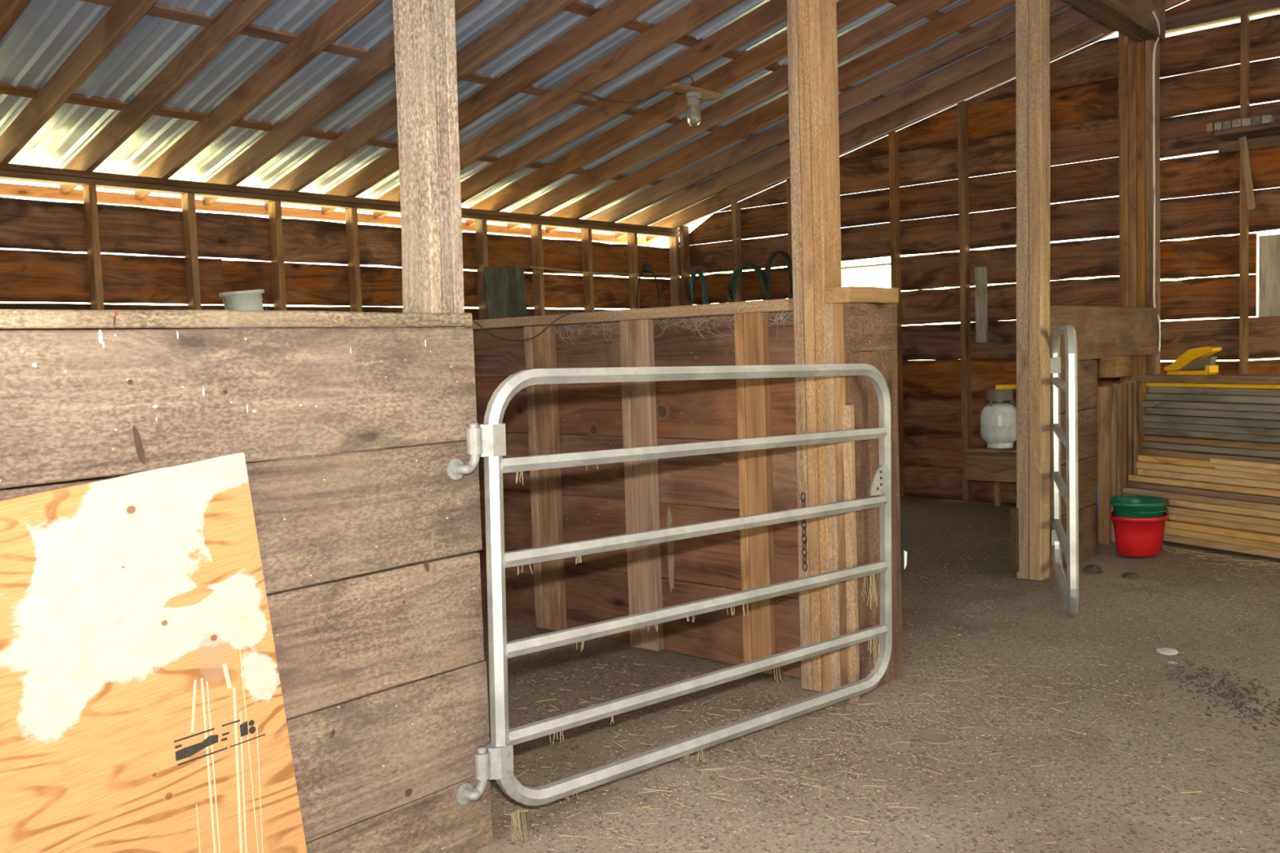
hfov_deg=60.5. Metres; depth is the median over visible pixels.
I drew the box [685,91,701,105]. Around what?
socket
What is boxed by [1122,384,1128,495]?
board
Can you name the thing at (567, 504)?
wall
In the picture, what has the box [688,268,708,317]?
garden hose
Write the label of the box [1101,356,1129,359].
wood block
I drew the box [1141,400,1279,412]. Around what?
board
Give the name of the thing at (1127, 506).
bucket
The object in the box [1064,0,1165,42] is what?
roof beam
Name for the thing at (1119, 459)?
board
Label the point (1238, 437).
board
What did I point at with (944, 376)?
wall
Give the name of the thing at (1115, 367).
wood block
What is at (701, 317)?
cobweb
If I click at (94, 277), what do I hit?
wall
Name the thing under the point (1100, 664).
straw
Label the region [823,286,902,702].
stall
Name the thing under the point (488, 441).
gate
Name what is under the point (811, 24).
post
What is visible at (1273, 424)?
board
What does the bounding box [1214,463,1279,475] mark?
lumber offcut
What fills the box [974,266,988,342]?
nailed offcut
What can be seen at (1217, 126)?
shingles
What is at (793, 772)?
litter
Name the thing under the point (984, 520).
chips
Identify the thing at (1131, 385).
board
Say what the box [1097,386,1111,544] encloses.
board
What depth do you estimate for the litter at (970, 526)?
3.85 m
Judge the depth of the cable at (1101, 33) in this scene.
9.36 m
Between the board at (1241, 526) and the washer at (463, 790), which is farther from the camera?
the board at (1241, 526)
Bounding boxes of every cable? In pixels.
[763,33,1103,186]
[1151,10,1160,351]
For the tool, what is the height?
0.185 m
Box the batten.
[1146,382,1279,388]
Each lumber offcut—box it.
[1209,457,1279,470]
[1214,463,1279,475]
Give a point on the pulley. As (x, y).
(646, 268)
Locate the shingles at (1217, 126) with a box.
[1213,121,1222,131]
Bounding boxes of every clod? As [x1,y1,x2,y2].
[1082,564,1103,573]
[1120,572,1140,578]
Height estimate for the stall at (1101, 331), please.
1.601 m
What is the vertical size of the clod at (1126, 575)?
0.032 m
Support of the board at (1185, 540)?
on the floor
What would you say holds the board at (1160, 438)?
on the board at (1179, 446)
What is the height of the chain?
0.322 m
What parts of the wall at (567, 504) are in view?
rail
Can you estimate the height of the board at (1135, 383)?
1.081 m
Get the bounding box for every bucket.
[1110,495,1168,517]
[1110,510,1168,556]
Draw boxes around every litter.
[486,632,780,813]
[490,647,1275,852]
[493,525,1279,852]
[1160,544,1279,574]
[1163,658,1279,730]
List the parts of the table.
leg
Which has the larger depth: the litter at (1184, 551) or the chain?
the litter at (1184, 551)
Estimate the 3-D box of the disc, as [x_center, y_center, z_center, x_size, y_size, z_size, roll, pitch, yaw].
[1.052,1.104,3.892,0.131,0.005,0.132,1,5,41]
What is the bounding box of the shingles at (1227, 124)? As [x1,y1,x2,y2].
[1222,120,1231,129]
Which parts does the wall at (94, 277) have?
plate, plate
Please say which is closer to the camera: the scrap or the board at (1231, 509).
the scrap
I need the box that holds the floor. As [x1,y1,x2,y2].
[471,496,1279,852]
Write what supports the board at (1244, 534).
on the board at (1200, 535)
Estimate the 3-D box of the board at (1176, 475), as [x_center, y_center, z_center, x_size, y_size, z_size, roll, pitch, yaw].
[4.170,0.373,6.323,0.280,0.047,2.900,-4,4,-24]
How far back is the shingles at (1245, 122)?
7.65 m
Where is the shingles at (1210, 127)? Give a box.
[1206,123,1213,133]
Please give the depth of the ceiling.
7.51 m
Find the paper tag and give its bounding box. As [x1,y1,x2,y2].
[903,550,906,568]
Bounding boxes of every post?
[786,0,841,692]
[1010,0,1050,580]
[1119,39,1160,454]
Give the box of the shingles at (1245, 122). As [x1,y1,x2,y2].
[1241,117,1252,126]
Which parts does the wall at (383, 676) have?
rail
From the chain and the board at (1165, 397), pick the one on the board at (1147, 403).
the board at (1165, 397)
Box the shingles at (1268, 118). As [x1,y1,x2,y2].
[1262,114,1275,124]
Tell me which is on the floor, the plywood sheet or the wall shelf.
the plywood sheet
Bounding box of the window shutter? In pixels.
[1258,234,1279,316]
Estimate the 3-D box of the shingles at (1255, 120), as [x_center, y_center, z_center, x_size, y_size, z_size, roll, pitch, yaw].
[4.323,-2.129,7.663,0.056,0.055,0.135,1,5,41]
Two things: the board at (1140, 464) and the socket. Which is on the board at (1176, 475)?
the board at (1140, 464)
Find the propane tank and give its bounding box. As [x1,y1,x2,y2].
[980,384,1016,448]
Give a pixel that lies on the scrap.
(1169, 651)
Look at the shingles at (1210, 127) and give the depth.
7.81 m
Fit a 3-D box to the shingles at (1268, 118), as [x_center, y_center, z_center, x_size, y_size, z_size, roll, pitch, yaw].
[4.370,-2.128,7.622,0.056,0.054,0.135,1,5,41]
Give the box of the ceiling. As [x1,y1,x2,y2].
[0,0,1187,245]
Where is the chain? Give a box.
[800,492,807,571]
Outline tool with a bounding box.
[1164,346,1222,374]
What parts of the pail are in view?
handle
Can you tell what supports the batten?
on the board at (1156, 389)
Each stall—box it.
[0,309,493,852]
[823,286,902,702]
[1049,305,1158,574]
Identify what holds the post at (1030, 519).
on the floor
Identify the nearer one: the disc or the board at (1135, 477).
the disc
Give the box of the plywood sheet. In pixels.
[0,452,306,852]
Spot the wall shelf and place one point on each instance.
(1243, 139)
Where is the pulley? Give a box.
[635,257,661,319]
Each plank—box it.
[482,266,513,377]
[507,266,527,433]
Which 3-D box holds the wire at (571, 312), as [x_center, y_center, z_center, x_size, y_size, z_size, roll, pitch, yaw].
[-0.716,-0.499,5.553,1.052,0.141,0.018,1,5,41]
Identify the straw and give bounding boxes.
[536,664,1204,808]
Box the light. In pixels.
[573,75,723,125]
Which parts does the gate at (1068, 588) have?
rail, rail, rail, rail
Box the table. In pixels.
[965,443,1016,506]
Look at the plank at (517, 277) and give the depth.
9.84 m
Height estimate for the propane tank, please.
0.510 m
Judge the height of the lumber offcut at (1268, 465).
0.035 m
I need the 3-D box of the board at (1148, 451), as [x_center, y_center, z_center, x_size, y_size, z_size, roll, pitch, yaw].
[4.155,0.233,6.262,0.280,0.045,2.900,-4,4,-24]
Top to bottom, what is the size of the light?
0.357 m
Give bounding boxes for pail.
[218,288,266,328]
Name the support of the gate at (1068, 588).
attached to the post at (1030, 519)
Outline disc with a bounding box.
[917,730,955,744]
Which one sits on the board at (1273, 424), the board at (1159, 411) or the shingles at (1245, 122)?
the board at (1159, 411)
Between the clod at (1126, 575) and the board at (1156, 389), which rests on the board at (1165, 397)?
the board at (1156, 389)
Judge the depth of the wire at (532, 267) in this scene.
10.75 m
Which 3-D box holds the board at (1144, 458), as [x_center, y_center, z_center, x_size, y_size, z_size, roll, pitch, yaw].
[4.165,0.277,6.305,0.280,0.048,2.900,-4,4,-24]
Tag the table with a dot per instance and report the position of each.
(983, 463)
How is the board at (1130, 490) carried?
on the board at (1231, 509)
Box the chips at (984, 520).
[484,520,1279,852]
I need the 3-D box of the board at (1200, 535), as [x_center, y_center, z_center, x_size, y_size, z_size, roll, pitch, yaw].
[4.193,0.745,6.339,0.280,0.046,2.900,-4,4,-27]
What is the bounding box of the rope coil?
[763,250,793,311]
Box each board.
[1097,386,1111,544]
[1103,383,1117,542]
[1116,384,1122,495]
[1120,382,1133,486]
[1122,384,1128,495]
[1123,486,1279,511]
[1123,493,1279,519]
[1124,380,1138,474]
[1128,474,1279,497]
[1132,481,1279,504]
[1136,461,1279,482]
[1137,373,1279,384]
[1137,454,1215,468]
[1137,468,1279,489]
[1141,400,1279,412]
[1141,440,1279,457]
[1141,448,1279,463]
[1142,413,1279,428]
[1142,427,1279,443]
[1143,434,1279,451]
[1144,421,1279,435]
[1146,393,1279,404]
[1146,407,1279,420]
[1148,386,1279,396]
[1162,533,1279,559]
[1164,505,1279,528]
[1164,519,1279,543]
[1164,527,1279,551]
[1166,512,1279,534]
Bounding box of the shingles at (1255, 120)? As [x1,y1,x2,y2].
[1251,115,1262,125]
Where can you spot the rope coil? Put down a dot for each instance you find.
(768, 265)
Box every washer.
[446,457,463,479]
[455,782,473,804]
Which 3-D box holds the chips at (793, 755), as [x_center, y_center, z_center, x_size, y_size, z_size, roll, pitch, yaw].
[0.626,1.115,3.942,3.456,0.022,2.115,-5,5,-39]
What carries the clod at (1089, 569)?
on the floor
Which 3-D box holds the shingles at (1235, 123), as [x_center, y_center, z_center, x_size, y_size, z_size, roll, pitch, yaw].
[4.230,-2.131,7.745,0.056,0.053,0.135,1,5,41]
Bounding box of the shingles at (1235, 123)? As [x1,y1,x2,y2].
[1231,119,1241,128]
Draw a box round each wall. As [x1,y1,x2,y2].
[0,162,680,489]
[245,298,800,678]
[679,0,1279,503]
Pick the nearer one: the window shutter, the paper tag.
the paper tag
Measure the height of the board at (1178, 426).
0.045 m
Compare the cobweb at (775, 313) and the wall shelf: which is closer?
the cobweb at (775, 313)
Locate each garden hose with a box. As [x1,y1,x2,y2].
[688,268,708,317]
[727,262,770,302]
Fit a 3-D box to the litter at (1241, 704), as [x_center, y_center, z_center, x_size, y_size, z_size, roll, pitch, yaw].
[2.285,1.037,4.280,0.487,0.018,0.909,-2,4,5]
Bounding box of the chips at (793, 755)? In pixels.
[492,642,1213,852]
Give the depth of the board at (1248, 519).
6.95 m
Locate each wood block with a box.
[1099,357,1132,377]
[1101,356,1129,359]
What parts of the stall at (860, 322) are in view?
rail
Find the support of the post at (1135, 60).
on the floor
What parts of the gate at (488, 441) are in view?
rail, rail, rail, rail, latch plate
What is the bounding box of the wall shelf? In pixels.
[1213,121,1279,209]
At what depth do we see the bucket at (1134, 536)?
6.88 m
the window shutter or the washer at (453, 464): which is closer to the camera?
the washer at (453, 464)
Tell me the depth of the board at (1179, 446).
7.04 m
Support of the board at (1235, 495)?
on the board at (1130, 490)
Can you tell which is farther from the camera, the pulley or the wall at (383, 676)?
the pulley
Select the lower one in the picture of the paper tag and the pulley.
the paper tag
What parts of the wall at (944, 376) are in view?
wall plate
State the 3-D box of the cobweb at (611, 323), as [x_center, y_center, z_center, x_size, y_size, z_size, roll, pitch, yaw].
[-0.238,-0.435,5.198,0.528,0.116,0.063,1,5,41]
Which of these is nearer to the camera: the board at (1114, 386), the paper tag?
the paper tag
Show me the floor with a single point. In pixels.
(916, 513)
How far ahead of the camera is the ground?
75.03 m
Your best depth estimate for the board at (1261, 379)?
7.02 m
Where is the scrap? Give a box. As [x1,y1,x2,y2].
[1155,648,1178,655]
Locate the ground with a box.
[0,229,1279,503]
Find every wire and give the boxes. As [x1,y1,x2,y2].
[471,311,573,341]
[532,266,670,274]
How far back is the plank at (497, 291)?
9.66 m
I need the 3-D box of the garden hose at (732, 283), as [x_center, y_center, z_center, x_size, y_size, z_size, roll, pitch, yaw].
[1.079,-1.233,10.888,0.498,0.777,0.072,1,5,41]
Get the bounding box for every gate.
[466,363,892,841]
[1049,324,1079,617]
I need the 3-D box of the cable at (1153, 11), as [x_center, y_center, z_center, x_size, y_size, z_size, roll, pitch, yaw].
[3.685,-1.727,7.827,0.054,2.386,0.213,0,4,26]
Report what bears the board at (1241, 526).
on the board at (1244, 534)
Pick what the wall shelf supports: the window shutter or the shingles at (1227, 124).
the shingles at (1227, 124)
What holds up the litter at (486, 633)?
on the floor
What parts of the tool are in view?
blade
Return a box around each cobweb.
[552,322,620,345]
[650,314,734,339]
[762,311,799,340]
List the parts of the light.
glass globe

